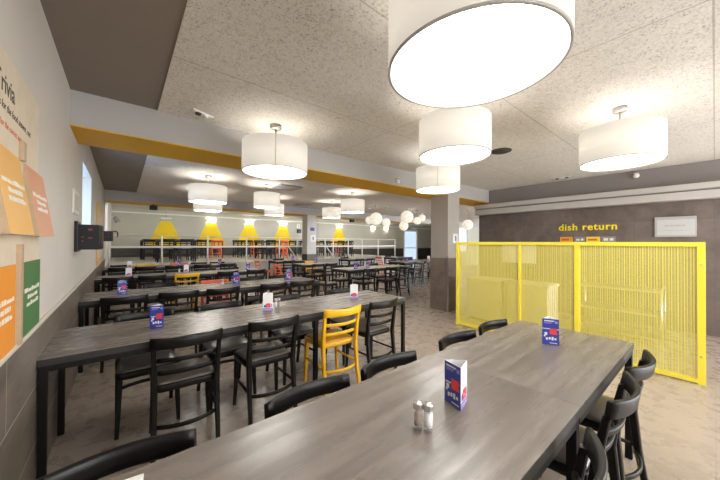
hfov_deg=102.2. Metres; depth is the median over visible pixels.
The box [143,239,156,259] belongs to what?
dining chair
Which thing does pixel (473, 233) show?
wall
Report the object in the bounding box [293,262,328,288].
square table
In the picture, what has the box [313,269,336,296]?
dining chair
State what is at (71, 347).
table
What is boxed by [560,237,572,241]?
wall sign
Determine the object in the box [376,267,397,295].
dining chair
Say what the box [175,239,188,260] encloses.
dining chair
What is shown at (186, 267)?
tent card
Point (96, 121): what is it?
beam
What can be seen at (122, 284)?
tent card
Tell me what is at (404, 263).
table
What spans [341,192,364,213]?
drum pendant
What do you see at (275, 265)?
dining chair
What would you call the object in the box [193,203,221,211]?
drum pendant
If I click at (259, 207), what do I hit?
diffuser
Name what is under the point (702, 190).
trim
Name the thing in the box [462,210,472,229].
globe lamp
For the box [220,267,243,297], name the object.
dining chair
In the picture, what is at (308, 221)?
column
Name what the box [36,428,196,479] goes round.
dining chair
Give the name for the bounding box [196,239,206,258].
dining chair
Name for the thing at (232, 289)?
dining chair
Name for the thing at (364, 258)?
dining chair
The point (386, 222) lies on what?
globe lamp
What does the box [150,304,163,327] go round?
tent card
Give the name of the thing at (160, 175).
ceiling
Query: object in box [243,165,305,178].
diffuser
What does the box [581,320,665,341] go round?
shelf
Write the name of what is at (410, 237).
door
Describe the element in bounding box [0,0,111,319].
wall
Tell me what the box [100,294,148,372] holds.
dining chair
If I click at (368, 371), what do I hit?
dining chair
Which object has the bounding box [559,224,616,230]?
lettering
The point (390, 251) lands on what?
panelling
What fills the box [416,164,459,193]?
drum pendant
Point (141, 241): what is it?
square table
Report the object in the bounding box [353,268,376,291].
dining chair
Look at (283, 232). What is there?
wall decal
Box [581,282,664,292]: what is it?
shelf
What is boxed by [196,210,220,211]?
diffuser
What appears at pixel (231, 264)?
dining chair
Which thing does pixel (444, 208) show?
column
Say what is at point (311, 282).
dining chair
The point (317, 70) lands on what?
ceiling
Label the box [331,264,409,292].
table
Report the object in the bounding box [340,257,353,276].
dining chair
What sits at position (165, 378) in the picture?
dining chair
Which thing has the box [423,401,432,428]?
salt shaker
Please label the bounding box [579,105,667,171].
drum pendant
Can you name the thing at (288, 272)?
tent card
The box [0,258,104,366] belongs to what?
trim
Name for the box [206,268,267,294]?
table
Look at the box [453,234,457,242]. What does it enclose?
sign
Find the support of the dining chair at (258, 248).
on the platform
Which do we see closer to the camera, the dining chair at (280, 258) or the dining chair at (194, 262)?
the dining chair at (194, 262)
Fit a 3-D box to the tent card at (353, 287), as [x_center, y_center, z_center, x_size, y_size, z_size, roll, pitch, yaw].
[-0.065,0.595,3.368,0.091,0.165,0.080,0,-1,4]
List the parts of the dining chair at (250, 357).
leg, leg, seat, rail, leg, leg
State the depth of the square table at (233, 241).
13.58 m
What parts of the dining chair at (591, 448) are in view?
leg, rail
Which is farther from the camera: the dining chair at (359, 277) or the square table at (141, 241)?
the square table at (141, 241)
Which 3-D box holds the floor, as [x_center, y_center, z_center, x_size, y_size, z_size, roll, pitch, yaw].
[6.938,1.635,14.657,30.660,0.120,19.500,1,-1,-39]
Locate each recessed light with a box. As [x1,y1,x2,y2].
[190,108,213,118]
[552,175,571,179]
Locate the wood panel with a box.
[96,202,102,265]
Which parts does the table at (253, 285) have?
frame, leg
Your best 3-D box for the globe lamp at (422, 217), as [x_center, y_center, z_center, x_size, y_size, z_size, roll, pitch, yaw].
[2.674,-0.984,12.535,0.300,0.370,0.300,1,-1,-39]
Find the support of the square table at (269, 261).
on the floor
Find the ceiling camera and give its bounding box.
[149,204,156,209]
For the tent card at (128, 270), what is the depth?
5.30 m
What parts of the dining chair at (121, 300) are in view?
leg, rail, leg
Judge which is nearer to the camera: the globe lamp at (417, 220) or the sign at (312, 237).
the sign at (312, 237)
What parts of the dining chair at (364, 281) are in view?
seat, leg, rail, leg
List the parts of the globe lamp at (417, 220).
globe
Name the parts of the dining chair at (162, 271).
rail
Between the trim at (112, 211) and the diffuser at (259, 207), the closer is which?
the diffuser at (259, 207)
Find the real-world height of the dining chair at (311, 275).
0.796 m
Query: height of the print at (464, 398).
0.069 m
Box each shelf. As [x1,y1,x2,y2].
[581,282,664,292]
[581,301,665,317]
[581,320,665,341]
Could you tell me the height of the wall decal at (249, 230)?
1.155 m
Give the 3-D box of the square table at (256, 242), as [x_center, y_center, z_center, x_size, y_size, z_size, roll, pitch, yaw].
[-3.794,0.418,12.479,1.151,0.753,0.721,1,-1,-39]
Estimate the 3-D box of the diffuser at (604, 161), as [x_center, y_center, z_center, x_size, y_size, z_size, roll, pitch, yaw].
[2.475,-0.746,2.767,0.602,0.006,0.602,1,-1,-39]
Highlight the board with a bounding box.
[0,43,53,359]
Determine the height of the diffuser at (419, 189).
0.006 m
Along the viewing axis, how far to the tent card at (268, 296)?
2.74 m
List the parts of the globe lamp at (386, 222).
globe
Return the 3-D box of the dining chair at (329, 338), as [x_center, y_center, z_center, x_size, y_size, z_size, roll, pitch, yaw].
[-0.268,1.027,2.871,0.420,0.796,0.495,1,-1,-37]
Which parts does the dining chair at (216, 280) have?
rail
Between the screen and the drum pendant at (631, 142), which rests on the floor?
the screen
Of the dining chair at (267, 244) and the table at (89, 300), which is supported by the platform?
the dining chair at (267, 244)
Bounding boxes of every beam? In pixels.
[70,89,488,205]
[104,189,478,227]
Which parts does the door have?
pane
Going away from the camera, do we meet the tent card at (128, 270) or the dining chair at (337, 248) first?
the tent card at (128, 270)
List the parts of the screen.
post, perforated panel, post, perforated panel, post, rail, rail, perforated panel, post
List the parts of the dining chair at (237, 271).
rail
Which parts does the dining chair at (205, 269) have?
rail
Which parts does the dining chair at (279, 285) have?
leg, rail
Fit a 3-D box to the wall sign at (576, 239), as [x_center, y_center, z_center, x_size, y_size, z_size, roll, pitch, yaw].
[4.332,0.002,5.729,0.013,0.130,0.175,1,-1,-39]
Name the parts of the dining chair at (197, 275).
rail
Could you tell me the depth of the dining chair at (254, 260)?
9.53 m
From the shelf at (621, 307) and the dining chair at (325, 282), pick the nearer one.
the shelf at (621, 307)
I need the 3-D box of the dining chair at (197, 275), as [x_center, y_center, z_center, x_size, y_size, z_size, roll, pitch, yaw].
[-3.439,1.036,5.723,0.420,0.796,0.495,1,-1,-40]
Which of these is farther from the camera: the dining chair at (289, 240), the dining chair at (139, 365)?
the dining chair at (289, 240)
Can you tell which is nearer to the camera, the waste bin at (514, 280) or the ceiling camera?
the waste bin at (514, 280)
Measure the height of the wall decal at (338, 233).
1.155 m
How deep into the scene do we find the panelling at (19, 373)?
1.47 m
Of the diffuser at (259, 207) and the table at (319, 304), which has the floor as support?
the table at (319, 304)
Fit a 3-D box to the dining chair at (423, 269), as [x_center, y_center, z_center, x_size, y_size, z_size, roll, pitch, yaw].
[2.201,1.107,9.995,0.420,0.796,0.495,1,-1,-36]
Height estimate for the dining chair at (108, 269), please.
0.796 m
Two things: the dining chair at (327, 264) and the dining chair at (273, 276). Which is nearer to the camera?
the dining chair at (273, 276)
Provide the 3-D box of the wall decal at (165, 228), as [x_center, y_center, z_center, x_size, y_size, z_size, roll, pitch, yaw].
[-9.212,-0.307,13.780,1.440,1.155,0.005,1,-1,-39]
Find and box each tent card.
[117,280,126,294]
[126,268,131,276]
[127,261,131,267]
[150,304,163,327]
[184,265,188,272]
[233,272,238,283]
[263,292,272,310]
[286,270,290,278]
[350,284,357,298]
[445,360,466,410]
[542,316,558,345]
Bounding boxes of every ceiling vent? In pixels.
[272,184,302,190]
[294,203,311,206]
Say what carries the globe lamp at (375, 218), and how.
hanging from the ceiling at (160, 175)
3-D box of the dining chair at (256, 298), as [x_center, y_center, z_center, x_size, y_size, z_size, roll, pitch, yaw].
[-1.747,1.037,4.880,0.420,0.796,0.495,1,-1,-39]
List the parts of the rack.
post, post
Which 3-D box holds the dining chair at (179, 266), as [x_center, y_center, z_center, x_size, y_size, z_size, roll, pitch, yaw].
[-4.835,1.045,7.544,0.420,0.796,0.495,1,-1,-39]
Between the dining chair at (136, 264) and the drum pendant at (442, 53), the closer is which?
the drum pendant at (442, 53)
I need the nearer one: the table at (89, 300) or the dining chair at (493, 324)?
the dining chair at (493, 324)
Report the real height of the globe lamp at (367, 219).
0.600 m
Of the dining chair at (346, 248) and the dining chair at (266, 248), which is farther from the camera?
the dining chair at (346, 248)
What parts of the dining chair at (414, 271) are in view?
leg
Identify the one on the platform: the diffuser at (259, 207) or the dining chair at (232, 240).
the dining chair at (232, 240)
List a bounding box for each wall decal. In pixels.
[147,221,182,244]
[196,223,225,245]
[236,225,260,245]
[272,226,292,245]
[330,229,346,244]
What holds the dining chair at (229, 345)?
on the floor
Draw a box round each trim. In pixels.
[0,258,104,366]
[112,211,428,228]
[316,223,318,252]
[474,181,719,215]
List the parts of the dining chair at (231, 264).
rail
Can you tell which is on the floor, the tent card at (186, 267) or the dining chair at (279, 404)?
the dining chair at (279, 404)
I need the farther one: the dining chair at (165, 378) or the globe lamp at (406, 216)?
the globe lamp at (406, 216)
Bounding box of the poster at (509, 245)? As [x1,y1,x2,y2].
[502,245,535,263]
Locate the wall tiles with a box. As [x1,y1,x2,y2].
[479,198,719,337]
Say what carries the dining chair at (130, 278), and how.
on the floor
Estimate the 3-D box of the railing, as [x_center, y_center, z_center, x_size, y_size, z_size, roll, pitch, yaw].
[-2.526,0.351,11.563,11.350,0.883,0.074,1,-1,-39]
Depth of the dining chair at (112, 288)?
7.36 m
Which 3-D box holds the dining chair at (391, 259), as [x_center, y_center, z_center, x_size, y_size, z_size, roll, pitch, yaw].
[1.302,1.106,10.468,0.420,0.796,0.495,1,-1,-39]
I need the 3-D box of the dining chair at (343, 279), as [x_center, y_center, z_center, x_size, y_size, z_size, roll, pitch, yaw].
[-0.496,1.070,7.613,0.420,0.796,0.495,1,-1,-39]
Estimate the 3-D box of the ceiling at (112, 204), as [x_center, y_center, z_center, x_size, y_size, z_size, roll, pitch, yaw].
[2.812,-1.381,19.823,30.560,0.200,6.300,1,-1,-39]
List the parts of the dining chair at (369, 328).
leg, seat, leg, leg, rail, leg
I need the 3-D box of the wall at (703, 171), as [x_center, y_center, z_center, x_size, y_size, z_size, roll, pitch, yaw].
[5.475,-0.922,5.089,0.900,0.600,6.130,1,-1,-39]
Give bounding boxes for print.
[151,307,162,323]
[263,303,272,310]
[350,293,357,298]
[446,363,458,406]
[461,386,466,409]
[544,320,557,343]
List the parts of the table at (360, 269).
leg, frame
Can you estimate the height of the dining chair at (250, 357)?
0.796 m
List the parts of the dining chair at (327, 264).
rail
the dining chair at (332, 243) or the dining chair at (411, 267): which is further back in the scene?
the dining chair at (332, 243)
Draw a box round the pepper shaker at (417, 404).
[413,400,422,426]
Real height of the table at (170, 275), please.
0.753 m
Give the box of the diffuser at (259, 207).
[256,206,276,208]
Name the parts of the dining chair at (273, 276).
rail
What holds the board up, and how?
attached to the wall at (64, 164)
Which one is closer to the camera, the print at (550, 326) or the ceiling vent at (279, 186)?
the print at (550, 326)
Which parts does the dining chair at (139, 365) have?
leg, leg, rail, seat, leg, leg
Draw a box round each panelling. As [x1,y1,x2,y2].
[0,259,104,479]
[111,245,331,257]
[335,248,403,259]
[418,248,430,258]
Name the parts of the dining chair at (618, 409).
seat, leg, leg, rail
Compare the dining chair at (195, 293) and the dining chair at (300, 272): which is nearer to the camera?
the dining chair at (195, 293)
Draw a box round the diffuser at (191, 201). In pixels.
[190,200,225,203]
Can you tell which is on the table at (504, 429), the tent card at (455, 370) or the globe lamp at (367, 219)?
the tent card at (455, 370)
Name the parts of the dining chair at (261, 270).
rail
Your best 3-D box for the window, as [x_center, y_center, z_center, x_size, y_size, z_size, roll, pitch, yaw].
[6.343,-0.027,18.062,1.000,1.460,0.050,1,-1,-39]
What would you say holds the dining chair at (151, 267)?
on the floor
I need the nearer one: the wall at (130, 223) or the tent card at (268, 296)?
the tent card at (268, 296)
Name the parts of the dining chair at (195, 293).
rail, leg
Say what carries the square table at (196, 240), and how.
on the platform
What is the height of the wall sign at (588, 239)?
0.130 m
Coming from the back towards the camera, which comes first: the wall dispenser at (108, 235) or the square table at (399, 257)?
the square table at (399, 257)
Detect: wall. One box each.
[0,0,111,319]
[111,207,430,248]
[459,226,478,265]
[489,159,719,203]
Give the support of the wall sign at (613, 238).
attached to the wall tiles
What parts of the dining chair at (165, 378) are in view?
leg, leg, seat, rail, leg, leg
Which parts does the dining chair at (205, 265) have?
rail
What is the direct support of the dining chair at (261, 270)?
on the floor
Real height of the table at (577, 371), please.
0.753 m
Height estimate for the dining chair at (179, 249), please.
0.796 m
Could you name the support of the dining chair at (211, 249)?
on the platform
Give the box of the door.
[403,230,417,259]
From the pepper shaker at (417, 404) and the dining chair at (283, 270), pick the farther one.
the dining chair at (283, 270)
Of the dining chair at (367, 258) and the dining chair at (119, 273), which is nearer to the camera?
the dining chair at (119, 273)
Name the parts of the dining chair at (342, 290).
leg, rail, seat, leg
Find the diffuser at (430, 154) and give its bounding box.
[420,146,489,163]
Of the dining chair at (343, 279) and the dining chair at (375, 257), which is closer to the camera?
the dining chair at (343, 279)
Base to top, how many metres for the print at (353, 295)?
0.069 m
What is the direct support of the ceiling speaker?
attached to the ceiling at (317, 70)
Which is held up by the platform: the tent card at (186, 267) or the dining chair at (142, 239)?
the dining chair at (142, 239)
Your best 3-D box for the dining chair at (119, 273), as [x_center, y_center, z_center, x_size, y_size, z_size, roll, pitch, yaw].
[-4.532,1.028,5.522,0.420,0.796,0.495,1,-1,-37]
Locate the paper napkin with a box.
[125,473,143,479]
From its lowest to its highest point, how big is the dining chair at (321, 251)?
0.796 m
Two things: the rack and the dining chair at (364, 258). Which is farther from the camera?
the dining chair at (364, 258)
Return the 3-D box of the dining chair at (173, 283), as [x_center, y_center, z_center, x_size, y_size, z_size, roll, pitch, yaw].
[-2.755,1.024,4.056,0.420,0.796,0.495,1,-1,-40]
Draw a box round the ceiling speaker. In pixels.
[492,148,511,154]
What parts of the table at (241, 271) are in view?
frame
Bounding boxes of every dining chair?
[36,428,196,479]
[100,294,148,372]
[102,276,133,317]
[106,272,135,317]
[107,267,130,288]
[110,265,130,289]
[114,308,180,439]
[135,266,155,288]
[136,264,154,288]
[137,274,165,311]
[139,270,163,311]
[142,239,154,258]
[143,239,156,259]
[143,282,180,310]
[149,327,222,463]
[157,239,171,261]
[158,290,198,352]
[160,239,175,262]
[165,265,183,284]
[167,269,191,307]
[170,263,187,284]
[172,272,199,307]
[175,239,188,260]
[178,239,193,261]
[191,262,206,284]
[192,264,211,284]
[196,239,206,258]
[196,268,220,298]
[196,300,256,409]
[200,279,228,304]
[206,286,239,335]
[209,240,221,258]
[212,270,238,300]
[216,263,235,280]
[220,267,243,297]
[232,240,243,256]
[233,314,298,425]
[239,240,250,257]
[240,276,264,305]
[244,240,254,255]
[244,269,265,296]
[251,282,287,338]
[254,240,264,257]
[254,260,270,277]
[262,240,275,259]
[264,374,349,418]
[265,294,312,384]
[267,244,278,257]
[268,275,293,295]
[273,258,287,274]
[273,263,292,291]
[276,240,287,258]
[279,260,294,273]
[285,240,296,255]
[290,280,314,327]
[292,261,308,287]
[304,304,360,395]
[305,261,321,286]
[305,263,324,290]
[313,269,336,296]
[317,241,323,255]
[319,263,337,288]
[323,241,332,255]
[324,288,366,364]
[331,265,351,289]
[332,243,341,255]
[334,241,344,256]
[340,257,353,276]
[342,241,353,256]
[345,298,397,368]
[348,264,368,290]
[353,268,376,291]
[355,258,364,275]
[360,258,374,274]
[360,350,416,381]
[367,263,386,289]
[375,257,388,274]
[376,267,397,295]
[388,259,403,276]
[388,266,409,296]
[404,259,419,280]
[406,261,422,285]
[415,261,429,284]
[438,330,475,350]
[478,319,507,335]
[540,349,655,479]
[547,371,640,479]
[570,427,607,479]
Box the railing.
[108,235,395,266]
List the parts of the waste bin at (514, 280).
door, lid, door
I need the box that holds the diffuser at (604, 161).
[581,154,664,169]
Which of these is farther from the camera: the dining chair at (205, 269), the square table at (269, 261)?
the square table at (269, 261)
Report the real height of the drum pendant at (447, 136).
0.532 m
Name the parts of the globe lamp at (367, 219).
globe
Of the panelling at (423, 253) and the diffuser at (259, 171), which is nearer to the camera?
the diffuser at (259, 171)
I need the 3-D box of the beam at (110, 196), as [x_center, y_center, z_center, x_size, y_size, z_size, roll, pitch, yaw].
[5.054,-1.173,17.200,30.410,0.640,0.600,1,-1,-39]
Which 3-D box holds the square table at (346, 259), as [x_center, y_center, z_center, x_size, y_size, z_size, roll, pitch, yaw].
[-0.181,1.131,11.686,1.151,0.753,0.721,1,-1,-39]
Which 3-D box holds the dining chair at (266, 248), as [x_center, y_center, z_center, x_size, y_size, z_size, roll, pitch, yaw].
[-3.713,0.391,11.915,0.420,0.796,0.495,1,-1,-39]
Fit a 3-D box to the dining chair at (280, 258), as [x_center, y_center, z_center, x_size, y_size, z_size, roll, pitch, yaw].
[-2.909,1.084,10.638,0.420,0.796,0.495,1,-1,-39]
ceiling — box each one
[40,0,719,190]
[90,146,478,222]
[111,203,430,226]
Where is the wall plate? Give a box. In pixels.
[72,188,78,215]
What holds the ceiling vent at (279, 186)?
in the ceiling at (160, 175)
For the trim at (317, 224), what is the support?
attached to the wall at (130, 223)
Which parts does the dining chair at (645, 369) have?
seat, leg, leg, rail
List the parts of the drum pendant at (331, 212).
lamp shade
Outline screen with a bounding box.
[456,242,705,385]
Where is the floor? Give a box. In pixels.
[47,259,719,479]
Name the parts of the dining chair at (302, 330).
leg, leg, rail, seat, leg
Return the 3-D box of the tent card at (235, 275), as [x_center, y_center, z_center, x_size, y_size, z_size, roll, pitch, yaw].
[-1.946,0.595,4.541,0.091,0.165,0.080,0,-1,41]
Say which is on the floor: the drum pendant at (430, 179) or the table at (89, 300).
the table at (89, 300)
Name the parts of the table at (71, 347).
leg, leg, frame, leg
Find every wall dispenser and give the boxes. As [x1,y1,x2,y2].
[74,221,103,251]
[104,231,117,240]
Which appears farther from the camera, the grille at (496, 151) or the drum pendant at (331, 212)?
the drum pendant at (331, 212)
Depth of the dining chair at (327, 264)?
8.59 m
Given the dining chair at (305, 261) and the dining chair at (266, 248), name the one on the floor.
the dining chair at (305, 261)
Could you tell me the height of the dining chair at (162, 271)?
0.796 m
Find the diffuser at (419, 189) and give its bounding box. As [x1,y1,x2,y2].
[417,187,458,192]
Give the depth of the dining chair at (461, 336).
2.06 m
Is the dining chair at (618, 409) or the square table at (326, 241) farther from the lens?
the square table at (326, 241)
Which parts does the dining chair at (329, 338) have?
leg, leg, seat, leg, rail, leg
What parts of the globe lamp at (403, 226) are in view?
globe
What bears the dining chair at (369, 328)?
on the floor
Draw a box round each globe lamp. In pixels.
[365,208,370,223]
[370,205,381,224]
[382,207,389,226]
[399,211,407,230]
[401,209,412,222]
[413,210,420,224]
[419,213,425,220]
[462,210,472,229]
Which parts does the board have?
panel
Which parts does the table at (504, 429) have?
frame, leg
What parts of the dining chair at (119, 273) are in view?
rail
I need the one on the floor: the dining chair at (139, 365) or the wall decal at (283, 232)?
the dining chair at (139, 365)
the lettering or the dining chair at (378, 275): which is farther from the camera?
the dining chair at (378, 275)
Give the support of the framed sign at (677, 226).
attached to the wall tiles
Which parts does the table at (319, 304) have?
frame, leg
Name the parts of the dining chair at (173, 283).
rail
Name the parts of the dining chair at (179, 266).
rail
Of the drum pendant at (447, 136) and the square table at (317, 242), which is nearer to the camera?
the drum pendant at (447, 136)
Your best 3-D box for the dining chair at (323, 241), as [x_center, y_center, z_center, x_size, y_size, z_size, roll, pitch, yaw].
[-1.623,0.431,14.887,0.420,0.796,0.495,1,-1,-39]
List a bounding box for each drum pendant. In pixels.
[188,175,226,204]
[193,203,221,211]
[241,123,307,179]
[254,184,279,208]
[264,203,283,215]
[322,201,340,218]
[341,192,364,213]
[388,0,574,107]
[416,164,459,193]
[419,106,491,165]
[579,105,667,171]
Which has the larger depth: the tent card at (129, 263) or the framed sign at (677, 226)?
the tent card at (129, 263)
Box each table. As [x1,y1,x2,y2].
[36,300,318,478]
[78,282,247,372]
[94,271,210,324]
[102,264,190,284]
[109,354,580,479]
[140,240,176,259]
[155,240,195,262]
[186,263,236,268]
[194,240,222,258]
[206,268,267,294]
[233,241,256,256]
[239,277,319,324]
[255,241,286,258]
[268,260,307,275]
[286,290,405,351]
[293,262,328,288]
[300,241,324,254]
[326,241,351,255]
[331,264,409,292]
[339,258,371,277]
[384,256,412,274]
[389,260,429,284]
[434,320,633,459]
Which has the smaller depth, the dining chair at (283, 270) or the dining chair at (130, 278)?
the dining chair at (130, 278)
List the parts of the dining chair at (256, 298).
rail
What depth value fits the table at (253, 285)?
4.78 m
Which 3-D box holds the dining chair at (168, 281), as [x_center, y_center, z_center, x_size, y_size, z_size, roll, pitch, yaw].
[-3.801,1.037,6.122,0.420,0.796,0.495,1,-1,-41]
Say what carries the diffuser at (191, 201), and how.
attached to the drum pendant at (208, 193)
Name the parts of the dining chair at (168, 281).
rail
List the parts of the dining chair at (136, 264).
rail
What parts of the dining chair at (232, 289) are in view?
rail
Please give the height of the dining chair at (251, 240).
0.796 m
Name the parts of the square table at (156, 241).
leg, frame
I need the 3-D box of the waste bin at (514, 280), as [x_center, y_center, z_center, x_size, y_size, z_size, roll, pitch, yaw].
[2.849,1.083,4.822,0.530,0.755,0.650,1,-1,-39]
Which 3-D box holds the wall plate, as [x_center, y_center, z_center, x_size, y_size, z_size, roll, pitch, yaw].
[-2.772,-0.364,2.837,0.016,0.230,0.420,1,-1,-39]
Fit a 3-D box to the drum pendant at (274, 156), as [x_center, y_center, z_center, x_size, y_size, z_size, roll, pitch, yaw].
[-0.941,-1.009,3.240,0.702,0.532,0.704,0,-1,-16]
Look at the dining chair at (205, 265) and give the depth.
7.81 m
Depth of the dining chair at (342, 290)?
3.57 m
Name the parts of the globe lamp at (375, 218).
globe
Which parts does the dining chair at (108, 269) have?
rail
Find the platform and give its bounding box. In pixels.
[105,253,396,290]
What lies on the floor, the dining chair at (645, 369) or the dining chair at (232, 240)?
the dining chair at (645, 369)
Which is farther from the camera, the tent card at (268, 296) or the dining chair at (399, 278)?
the dining chair at (399, 278)
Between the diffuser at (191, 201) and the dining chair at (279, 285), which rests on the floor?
the dining chair at (279, 285)
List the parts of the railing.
post, post, post, rail, rail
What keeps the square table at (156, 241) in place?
on the platform
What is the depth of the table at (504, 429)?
0.97 m
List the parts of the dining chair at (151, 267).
rail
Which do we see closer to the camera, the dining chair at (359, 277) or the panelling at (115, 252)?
the dining chair at (359, 277)
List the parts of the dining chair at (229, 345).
leg, leg, rail, seat, leg, leg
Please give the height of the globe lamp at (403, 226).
0.790 m
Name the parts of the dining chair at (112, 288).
rail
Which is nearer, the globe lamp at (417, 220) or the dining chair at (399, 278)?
the dining chair at (399, 278)
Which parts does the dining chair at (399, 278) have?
leg, leg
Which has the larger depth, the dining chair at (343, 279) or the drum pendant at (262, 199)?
the dining chair at (343, 279)
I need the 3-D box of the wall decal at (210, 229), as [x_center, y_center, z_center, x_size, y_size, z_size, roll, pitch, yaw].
[-7.696,-0.287,15.022,1.440,1.155,0.005,1,-1,-39]
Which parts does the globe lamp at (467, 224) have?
globe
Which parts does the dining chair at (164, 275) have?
leg, rail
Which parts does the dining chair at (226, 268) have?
rail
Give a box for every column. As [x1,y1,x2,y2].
[302,215,315,277]
[430,195,458,311]
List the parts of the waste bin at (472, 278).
door, door, lid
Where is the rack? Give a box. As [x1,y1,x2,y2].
[581,281,665,341]
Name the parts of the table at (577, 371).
frame, leg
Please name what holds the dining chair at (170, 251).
on the platform
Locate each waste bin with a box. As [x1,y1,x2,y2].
[466,276,512,320]
[505,280,559,323]
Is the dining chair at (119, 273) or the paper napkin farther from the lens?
the dining chair at (119, 273)
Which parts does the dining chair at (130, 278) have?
leg, rail, leg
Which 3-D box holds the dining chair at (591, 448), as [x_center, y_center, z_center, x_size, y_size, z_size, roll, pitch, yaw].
[0.483,1.014,0.947,0.420,0.796,0.495,1,-1,-42]
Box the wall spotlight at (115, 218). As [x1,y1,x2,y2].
[110,214,119,222]
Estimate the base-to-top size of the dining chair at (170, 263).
0.796 m
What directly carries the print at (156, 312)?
attached to the tent card at (156, 311)
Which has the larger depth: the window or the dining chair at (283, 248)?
the window
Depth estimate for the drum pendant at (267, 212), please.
8.14 m
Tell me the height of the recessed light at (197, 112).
0.034 m
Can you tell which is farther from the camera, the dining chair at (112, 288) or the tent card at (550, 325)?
the dining chair at (112, 288)
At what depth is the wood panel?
5.49 m
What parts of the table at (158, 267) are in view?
frame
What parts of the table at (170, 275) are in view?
leg, leg, frame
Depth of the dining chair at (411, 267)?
10.95 m
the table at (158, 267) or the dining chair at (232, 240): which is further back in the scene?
the dining chair at (232, 240)
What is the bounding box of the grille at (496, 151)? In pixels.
[492,149,510,153]
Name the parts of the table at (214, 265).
frame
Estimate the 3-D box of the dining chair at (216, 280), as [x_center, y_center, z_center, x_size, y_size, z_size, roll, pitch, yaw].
[-2.212,1.031,4.502,0.420,0.796,0.495,1,-1,-38]
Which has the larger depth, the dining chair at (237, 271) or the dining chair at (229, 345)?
the dining chair at (237, 271)
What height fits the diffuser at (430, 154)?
0.006 m
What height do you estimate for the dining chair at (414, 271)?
0.796 m
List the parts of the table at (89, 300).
leg, leg, frame, leg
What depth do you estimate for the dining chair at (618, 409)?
1.24 m
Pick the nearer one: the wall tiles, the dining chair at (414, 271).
the wall tiles
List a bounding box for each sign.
[310,235,315,241]
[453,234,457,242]
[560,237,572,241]
[574,237,584,241]
[586,237,599,241]
[602,236,615,241]
[655,216,696,236]
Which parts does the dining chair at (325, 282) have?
leg, rail, leg, seat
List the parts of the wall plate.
panel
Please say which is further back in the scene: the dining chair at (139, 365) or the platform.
the platform
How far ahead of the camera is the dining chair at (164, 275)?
5.19 m
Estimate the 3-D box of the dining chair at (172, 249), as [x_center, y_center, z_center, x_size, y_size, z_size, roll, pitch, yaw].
[-6.421,0.356,9.698,0.420,0.796,0.495,1,-1,-39]
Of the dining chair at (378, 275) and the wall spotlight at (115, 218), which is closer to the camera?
the dining chair at (378, 275)
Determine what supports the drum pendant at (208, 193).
hanging from the ceiling at (160, 175)
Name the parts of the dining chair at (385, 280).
seat, leg, rail, leg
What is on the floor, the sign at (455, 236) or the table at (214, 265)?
the table at (214, 265)
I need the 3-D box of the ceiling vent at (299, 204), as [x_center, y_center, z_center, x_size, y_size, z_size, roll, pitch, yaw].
[-1.966,-1.202,10.028,0.500,0.030,0.450,1,-1,-39]
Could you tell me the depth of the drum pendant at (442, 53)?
1.17 m
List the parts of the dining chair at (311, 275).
rail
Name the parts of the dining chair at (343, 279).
rail, seat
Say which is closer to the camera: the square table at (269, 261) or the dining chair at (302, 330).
the dining chair at (302, 330)
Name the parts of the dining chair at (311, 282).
rail, leg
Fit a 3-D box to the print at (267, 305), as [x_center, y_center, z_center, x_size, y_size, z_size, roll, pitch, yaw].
[-0.869,0.633,2.743,0.090,0.069,0.001,1,-1,-22]
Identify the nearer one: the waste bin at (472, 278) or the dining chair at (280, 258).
the waste bin at (472, 278)
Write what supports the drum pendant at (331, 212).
hanging from the ceiling at (160, 175)
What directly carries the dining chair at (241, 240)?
on the platform

